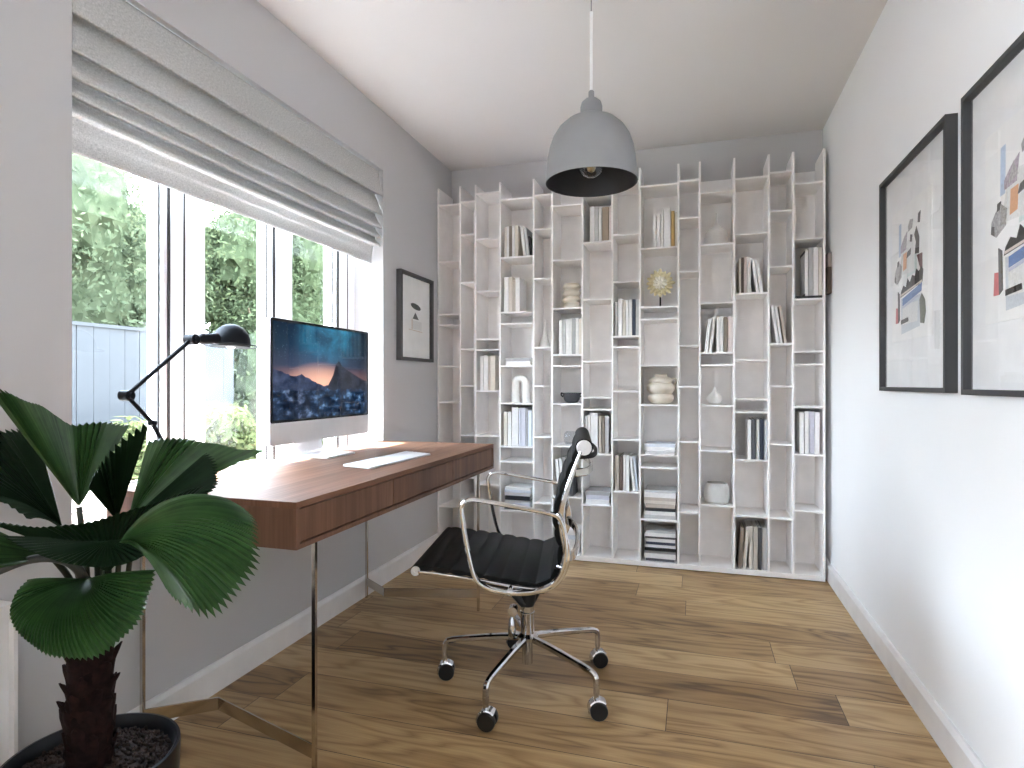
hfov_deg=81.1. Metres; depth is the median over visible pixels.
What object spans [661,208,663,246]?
book
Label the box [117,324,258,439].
desk lamp
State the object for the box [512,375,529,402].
ornament
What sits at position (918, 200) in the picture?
framed picture
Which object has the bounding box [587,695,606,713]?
hood
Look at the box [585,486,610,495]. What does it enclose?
book
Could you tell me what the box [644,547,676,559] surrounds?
magazine
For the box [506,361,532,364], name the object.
book
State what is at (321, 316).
tree
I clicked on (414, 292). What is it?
framed picture
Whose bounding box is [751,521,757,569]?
book
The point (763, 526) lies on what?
book
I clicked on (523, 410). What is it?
book
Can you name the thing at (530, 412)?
book
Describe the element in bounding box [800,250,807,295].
book
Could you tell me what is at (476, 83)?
ceiling
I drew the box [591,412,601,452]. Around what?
book
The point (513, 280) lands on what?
book
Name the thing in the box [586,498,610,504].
book
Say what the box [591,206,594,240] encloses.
book
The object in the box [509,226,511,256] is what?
book
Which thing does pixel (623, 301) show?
book
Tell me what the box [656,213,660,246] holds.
book
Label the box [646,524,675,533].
magazine
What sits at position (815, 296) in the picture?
book
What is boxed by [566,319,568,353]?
book
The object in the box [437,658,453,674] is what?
hood
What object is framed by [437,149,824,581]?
bookcase
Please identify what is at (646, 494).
magazine
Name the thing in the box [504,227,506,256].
book
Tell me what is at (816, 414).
book
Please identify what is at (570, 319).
book
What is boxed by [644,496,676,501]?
magazine
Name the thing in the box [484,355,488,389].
book
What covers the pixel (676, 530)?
magazine
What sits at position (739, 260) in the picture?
book
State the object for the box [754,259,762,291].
book
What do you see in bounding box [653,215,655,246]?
book
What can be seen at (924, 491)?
wall
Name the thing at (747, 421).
book
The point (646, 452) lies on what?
book
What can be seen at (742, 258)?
book
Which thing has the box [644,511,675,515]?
magazine
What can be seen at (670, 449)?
book
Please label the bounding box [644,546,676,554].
magazine
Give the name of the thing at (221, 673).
baseboard
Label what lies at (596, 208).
book
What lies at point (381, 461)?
keyboard
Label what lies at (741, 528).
book
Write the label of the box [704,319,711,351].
book
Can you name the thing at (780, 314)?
book
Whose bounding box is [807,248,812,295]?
book
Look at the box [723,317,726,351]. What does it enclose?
book
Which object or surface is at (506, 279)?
book
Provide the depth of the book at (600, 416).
3.39 m
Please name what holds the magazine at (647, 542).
on the magazine at (646, 545)
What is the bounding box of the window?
[72,180,354,523]
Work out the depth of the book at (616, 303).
3.37 m
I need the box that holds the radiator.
[0,600,17,765]
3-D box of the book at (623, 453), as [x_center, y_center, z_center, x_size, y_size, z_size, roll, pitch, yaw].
[0.640,0.502,3.456,0.018,0.195,0.190,0,0,17]
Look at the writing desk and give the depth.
1.74 m
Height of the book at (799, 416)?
0.213 m
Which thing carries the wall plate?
attached to the wall at (924, 491)
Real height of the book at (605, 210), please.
0.193 m
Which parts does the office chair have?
leg, seat, frame, leg, tilt knob, armrest, leg, armrest, backrest, leg, leg, frame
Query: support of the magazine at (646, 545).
on the magazine at (646, 548)
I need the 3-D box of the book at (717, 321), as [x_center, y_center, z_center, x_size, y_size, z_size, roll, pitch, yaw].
[1.134,-0.266,3.301,0.016,0.189,0.170,0,0,17]
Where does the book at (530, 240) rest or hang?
on the bookcase
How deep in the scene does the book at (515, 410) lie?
3.55 m
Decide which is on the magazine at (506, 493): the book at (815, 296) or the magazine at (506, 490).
the magazine at (506, 490)
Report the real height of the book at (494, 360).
0.210 m
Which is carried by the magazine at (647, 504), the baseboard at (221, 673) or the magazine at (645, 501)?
the magazine at (645, 501)
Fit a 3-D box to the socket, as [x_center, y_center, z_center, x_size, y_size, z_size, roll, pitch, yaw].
[-0.905,-0.135,1.759,0.036,0.039,0.094,0,0,17]
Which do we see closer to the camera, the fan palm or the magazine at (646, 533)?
the fan palm
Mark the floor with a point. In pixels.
(704, 669)
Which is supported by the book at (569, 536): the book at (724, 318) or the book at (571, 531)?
the book at (571, 531)
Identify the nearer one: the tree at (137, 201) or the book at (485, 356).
the book at (485, 356)
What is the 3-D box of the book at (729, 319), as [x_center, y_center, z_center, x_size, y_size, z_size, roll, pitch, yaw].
[1.193,-0.266,3.283,0.024,0.189,0.170,0,0,17]
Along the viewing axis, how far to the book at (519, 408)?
3.53 m
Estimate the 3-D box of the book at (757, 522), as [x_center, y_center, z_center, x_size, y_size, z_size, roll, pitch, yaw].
[1.335,0.870,3.243,0.016,0.222,0.190,0,0,17]
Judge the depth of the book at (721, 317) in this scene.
3.20 m
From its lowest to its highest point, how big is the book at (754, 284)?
0.185 m
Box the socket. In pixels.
[199,333,220,343]
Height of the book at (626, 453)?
0.200 m
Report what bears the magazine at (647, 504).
on the magazine at (646, 508)
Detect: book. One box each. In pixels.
[480,356,483,389]
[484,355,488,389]
[488,356,489,389]
[490,355,498,389]
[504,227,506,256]
[504,277,508,311]
[504,411,509,445]
[506,358,532,360]
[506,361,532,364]
[507,226,508,256]
[508,411,511,445]
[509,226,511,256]
[509,277,514,311]
[512,225,514,255]
[512,406,525,445]
[513,280,514,310]
[515,225,522,255]
[515,277,525,310]
[519,408,520,445]
[520,226,526,255]
[521,407,532,445]
[524,227,532,254]
[526,408,532,445]
[528,236,532,254]
[528,410,532,445]
[555,456,562,480]
[559,320,562,353]
[559,456,563,472]
[563,320,565,353]
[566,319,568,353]
[567,523,580,535]
[568,534,580,539]
[569,318,571,353]
[569,538,580,543]
[570,477,577,495]
[572,318,574,353]
[575,318,579,353]
[579,319,580,353]
[584,415,587,429]
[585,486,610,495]
[586,495,610,499]
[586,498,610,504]
[588,414,590,437]
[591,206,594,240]
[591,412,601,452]
[595,207,598,240]
[599,207,601,240]
[599,415,603,452]
[602,207,608,240]
[602,415,605,452]
[605,415,610,452]
[609,207,610,239]
[615,302,617,335]
[615,452,621,490]
[618,299,621,335]
[619,452,624,490]
[622,300,625,335]
[623,452,627,490]
[626,300,628,334]
[626,453,631,490]
[629,299,631,334]
[629,453,635,490]
[632,299,635,334]
[632,453,638,490]
[636,299,638,334]
[645,441,675,447]
[645,445,675,451]
[645,451,674,454]
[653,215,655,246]
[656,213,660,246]
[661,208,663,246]
[664,207,670,246]
[671,211,674,245]
[675,212,676,245]
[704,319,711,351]
[708,317,715,351]
[715,317,719,351]
[720,316,722,351]
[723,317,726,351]
[727,317,732,351]
[736,522,744,568]
[737,258,740,292]
[741,257,743,292]
[742,520,749,568]
[744,256,746,292]
[745,418,750,458]
[746,519,752,568]
[747,256,750,292]
[749,418,754,458]
[751,258,758,291]
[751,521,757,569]
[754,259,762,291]
[754,418,758,458]
[755,520,761,569]
[758,418,763,459]
[759,521,766,569]
[763,418,766,459]
[770,305,778,342]
[774,305,782,342]
[777,306,786,342]
[795,295,821,298]
[795,411,803,453]
[799,410,808,453]
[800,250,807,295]
[805,410,813,453]
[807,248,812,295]
[813,247,817,295]
[814,411,819,453]
[818,247,821,294]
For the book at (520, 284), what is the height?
0.202 m
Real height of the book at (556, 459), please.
0.212 m
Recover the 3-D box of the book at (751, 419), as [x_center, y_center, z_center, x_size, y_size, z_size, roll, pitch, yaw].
[1.305,0.293,3.253,0.019,0.211,0.190,0,0,17]
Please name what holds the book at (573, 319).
on the bookcase
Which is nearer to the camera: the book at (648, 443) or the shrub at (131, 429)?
the book at (648, 443)
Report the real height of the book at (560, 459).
0.214 m
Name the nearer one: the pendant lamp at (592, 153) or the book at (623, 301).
the pendant lamp at (592, 153)
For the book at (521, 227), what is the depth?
3.54 m
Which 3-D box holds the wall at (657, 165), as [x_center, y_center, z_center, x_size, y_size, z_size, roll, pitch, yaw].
[0.528,-0.187,3.666,2.467,2.400,0.100,0,0,17]
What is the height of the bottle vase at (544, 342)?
0.163 m
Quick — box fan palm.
[0,389,265,767]
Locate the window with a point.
(175, 219)
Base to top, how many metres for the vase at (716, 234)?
0.186 m
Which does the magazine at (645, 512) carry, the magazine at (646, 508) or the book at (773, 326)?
the magazine at (646, 508)
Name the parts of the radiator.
panel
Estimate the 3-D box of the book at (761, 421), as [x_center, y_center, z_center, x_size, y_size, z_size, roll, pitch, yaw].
[1.336,0.292,3.216,0.017,0.212,0.150,0,0,17]
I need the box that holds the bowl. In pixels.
[560,392,580,402]
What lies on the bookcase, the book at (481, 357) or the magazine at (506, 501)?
the book at (481, 357)
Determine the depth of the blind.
1.96 m
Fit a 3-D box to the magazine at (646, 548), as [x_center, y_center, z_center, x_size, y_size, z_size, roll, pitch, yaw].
[0.842,0.916,3.382,0.170,0.014,0.174,0,0,16]
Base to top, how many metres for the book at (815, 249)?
0.250 m
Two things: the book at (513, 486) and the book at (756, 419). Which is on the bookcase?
the book at (756, 419)
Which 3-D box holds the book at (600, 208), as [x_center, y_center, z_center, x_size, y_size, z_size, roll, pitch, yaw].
[0.526,-0.907,3.486,0.016,0.196,0.170,0,0,17]
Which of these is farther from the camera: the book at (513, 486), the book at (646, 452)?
the book at (513, 486)
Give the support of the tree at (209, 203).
on the ground
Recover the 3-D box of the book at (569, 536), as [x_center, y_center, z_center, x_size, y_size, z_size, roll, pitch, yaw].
[0.350,0.885,3.538,0.127,0.026,0.158,0,0,17]
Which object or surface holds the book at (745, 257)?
on the bookcase
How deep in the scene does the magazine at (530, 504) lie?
3.54 m
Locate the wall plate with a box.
[825,252,831,294]
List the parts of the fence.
cap rail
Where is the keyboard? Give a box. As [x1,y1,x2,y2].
[343,451,429,468]
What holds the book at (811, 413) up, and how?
on the bookcase
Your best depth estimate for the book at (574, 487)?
3.49 m
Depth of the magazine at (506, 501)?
3.56 m
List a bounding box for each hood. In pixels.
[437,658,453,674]
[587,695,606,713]
[589,646,606,662]
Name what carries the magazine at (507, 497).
on the magazine at (506, 501)
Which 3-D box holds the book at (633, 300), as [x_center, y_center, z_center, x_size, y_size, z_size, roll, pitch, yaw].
[0.707,-0.373,3.431,0.018,0.204,0.170,0,0,17]
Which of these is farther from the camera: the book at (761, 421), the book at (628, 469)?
the book at (628, 469)
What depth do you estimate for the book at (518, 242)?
3.55 m
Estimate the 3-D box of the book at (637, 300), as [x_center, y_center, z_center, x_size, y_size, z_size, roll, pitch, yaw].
[0.720,-0.372,3.404,0.015,0.201,0.150,0,0,17]
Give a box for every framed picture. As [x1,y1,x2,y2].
[396,268,433,362]
[879,113,957,392]
[961,32,1023,396]
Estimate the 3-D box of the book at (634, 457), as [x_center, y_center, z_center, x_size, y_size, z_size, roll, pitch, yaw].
[0.714,0.503,3.429,0.032,0.193,0.170,0,0,17]
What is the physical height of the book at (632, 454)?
0.193 m
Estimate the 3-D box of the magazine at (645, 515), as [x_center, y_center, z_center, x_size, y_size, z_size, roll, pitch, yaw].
[0.841,0.736,3.383,0.169,0.020,0.174,0,0,17]
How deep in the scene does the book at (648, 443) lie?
3.33 m
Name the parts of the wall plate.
panel, panel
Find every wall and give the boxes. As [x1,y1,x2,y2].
[0,0,450,751]
[451,129,822,202]
[823,0,1023,767]
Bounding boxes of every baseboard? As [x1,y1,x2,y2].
[127,533,439,719]
[825,556,986,767]
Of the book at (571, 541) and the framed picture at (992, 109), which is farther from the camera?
the book at (571, 541)
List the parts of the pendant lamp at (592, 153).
lamp shade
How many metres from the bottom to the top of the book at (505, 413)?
0.200 m
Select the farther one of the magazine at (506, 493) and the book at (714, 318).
the magazine at (506, 493)
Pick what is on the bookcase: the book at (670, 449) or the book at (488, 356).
the book at (488, 356)
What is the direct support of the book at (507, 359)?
on the book at (507, 362)
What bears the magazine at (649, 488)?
on the magazine at (646, 494)
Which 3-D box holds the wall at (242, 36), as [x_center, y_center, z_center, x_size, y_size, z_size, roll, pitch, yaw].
[-1.292,-0.187,1.446,0.284,2.400,5.210,0,0,17]
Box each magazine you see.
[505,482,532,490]
[505,489,532,493]
[505,492,532,496]
[505,495,532,500]
[505,499,532,503]
[511,502,532,506]
[644,485,676,492]
[644,492,676,498]
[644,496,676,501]
[644,499,676,504]
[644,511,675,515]
[644,513,676,519]
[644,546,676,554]
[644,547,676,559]
[645,505,675,511]
[645,526,675,537]
[645,530,676,539]
[645,539,676,548]
[645,547,675,551]
[645,558,674,562]
[646,503,675,508]
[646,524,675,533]
[646,538,675,542]
[646,541,675,545]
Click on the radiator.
(8, 635)
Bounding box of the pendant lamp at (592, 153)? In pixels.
[546,0,637,196]
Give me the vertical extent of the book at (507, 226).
0.184 m
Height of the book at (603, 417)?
0.210 m
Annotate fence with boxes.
[72,321,233,430]
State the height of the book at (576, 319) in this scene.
0.210 m
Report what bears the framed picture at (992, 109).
attached to the wall at (924, 491)
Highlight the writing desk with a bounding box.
[107,440,493,767]
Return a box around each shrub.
[111,416,146,480]
[205,400,256,461]
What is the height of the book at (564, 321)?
0.196 m
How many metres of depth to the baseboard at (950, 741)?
1.90 m
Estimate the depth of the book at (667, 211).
3.29 m
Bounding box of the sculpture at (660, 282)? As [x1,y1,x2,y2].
[647,269,674,305]
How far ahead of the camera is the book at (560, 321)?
3.46 m
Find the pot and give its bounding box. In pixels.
[0,712,180,767]
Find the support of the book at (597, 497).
on the book at (588, 501)
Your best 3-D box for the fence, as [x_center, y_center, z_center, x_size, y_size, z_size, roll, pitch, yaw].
[-4.877,0.318,1.254,0.120,1.690,11.546,0,0,17]
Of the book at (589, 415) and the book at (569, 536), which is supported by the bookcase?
the book at (589, 415)
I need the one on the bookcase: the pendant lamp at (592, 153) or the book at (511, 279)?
the book at (511, 279)
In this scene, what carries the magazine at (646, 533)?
on the magazine at (676, 530)
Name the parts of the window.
sill, sash, sash, sash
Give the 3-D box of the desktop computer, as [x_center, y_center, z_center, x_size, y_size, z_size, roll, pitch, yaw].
[-0.747,0.025,2.380,0.160,0.517,0.651,0,0,17]
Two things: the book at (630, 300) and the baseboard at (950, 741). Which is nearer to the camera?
the baseboard at (950, 741)
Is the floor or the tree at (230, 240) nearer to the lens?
the floor
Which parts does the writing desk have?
leg, leg, drawer, leg, drawer, drawer, leg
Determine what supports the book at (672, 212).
on the bookcase
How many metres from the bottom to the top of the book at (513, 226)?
0.185 m
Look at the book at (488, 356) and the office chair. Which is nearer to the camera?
the office chair
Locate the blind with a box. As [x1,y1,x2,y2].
[72,0,382,262]
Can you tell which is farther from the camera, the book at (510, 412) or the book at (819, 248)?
the book at (510, 412)
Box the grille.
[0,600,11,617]
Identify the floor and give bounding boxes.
[174,560,952,767]
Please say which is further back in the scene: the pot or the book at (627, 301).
the book at (627, 301)
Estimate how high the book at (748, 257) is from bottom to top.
0.193 m
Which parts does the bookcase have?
upright panel, shelf, shelf, shelf, shelf, shelf, shelf, shelf, upright panel, shelf, shelf, shelf, shelf, shelf, shelf, upright panel, shelf, shelf, shelf, shelf, shelf, shelf, shelf, shelf, upright panel, shelf, shelf, shelf, shelf, shelf, shelf, shelf, shelf, shelf, upright panel, shelf, shelf, shelf, shelf, shelf, shelf, shelf, upright panel, shelf, shelf, shelf, shelf, shelf, shelf, shelf, shelf, upright panel, shelf, shelf, shelf, shelf, shelf, shelf, shelf, shelf, upright panel, shelf, shelf, shelf, shelf, shelf, shelf, shelf, shelf, upright panel, shelf, shelf, shelf, shelf, shelf, shelf, shelf, shelf, shelf, upright panel, shelf, shelf, shelf, shelf, shelf, shelf, shelf, board, upright panel, shelf, shelf, shelf, shelf, shelf, shelf, shelf, shelf, upright panel, shelf, shelf, shelf, shelf, shelf, shelf, shelf, shelf, upright panel, shelf, shelf, shelf, shelf, shelf, shelf, shelf, upright panel, shelf, shelf, shelf, shelf, shelf, shelf, shelf, shelf, upright panel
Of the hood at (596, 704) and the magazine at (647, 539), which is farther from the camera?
the magazine at (647, 539)
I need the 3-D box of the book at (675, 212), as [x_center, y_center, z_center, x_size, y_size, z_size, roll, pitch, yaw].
[0.925,-0.849,3.364,0.011,0.191,0.170,0,0,17]
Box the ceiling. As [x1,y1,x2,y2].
[257,0,887,170]
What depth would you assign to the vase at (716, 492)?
3.23 m
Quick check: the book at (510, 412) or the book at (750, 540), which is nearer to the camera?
the book at (750, 540)
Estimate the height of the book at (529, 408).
0.219 m
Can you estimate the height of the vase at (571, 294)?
0.151 m
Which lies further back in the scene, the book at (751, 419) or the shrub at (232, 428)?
the shrub at (232, 428)
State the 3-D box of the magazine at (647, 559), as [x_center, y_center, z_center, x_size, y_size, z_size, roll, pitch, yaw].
[0.840,0.974,3.377,0.157,0.014,0.156,0,0,17]
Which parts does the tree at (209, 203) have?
crown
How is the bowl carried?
on the bookcase
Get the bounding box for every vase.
[539,320,549,346]
[563,283,580,307]
[704,481,729,503]
[705,213,727,243]
[707,387,722,403]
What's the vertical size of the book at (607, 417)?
0.213 m
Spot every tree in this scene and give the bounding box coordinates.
[72,153,213,332]
[128,182,146,227]
[205,201,322,442]
[206,203,256,431]
[313,292,322,323]
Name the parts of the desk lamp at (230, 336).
arm, arm, arm, lamp shade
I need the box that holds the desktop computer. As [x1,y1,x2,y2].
[266,317,367,458]
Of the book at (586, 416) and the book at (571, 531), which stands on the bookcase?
the book at (586, 416)
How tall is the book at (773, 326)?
0.198 m
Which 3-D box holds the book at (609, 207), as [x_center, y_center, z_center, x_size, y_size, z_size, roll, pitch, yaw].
[0.583,-0.906,3.473,0.011,0.192,0.190,0,0,17]
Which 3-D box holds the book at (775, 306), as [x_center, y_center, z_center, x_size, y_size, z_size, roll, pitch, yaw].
[1.421,-0.314,3.217,0.041,0.201,0.190,0,0,17]
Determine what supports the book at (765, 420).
on the bookcase
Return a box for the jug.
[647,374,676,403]
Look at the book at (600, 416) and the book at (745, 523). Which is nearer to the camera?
the book at (745, 523)
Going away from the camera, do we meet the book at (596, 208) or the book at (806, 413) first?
the book at (806, 413)
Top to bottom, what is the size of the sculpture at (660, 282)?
0.220 m
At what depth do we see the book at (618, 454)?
3.37 m
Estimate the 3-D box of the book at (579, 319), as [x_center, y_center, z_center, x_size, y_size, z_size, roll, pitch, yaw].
[0.411,-0.273,3.499,0.011,0.201,0.150,0,0,17]
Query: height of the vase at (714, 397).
0.094 m
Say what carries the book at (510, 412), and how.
on the bookcase
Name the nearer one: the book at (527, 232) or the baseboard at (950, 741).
the baseboard at (950, 741)
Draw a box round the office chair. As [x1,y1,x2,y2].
[410,427,607,731]
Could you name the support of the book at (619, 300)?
on the bookcase
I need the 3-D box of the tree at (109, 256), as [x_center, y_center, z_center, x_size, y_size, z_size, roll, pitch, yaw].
[-5.116,-1.071,7.274,2.299,4.564,2.944,0,0,10]
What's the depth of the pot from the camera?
1.24 m
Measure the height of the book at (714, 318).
0.189 m

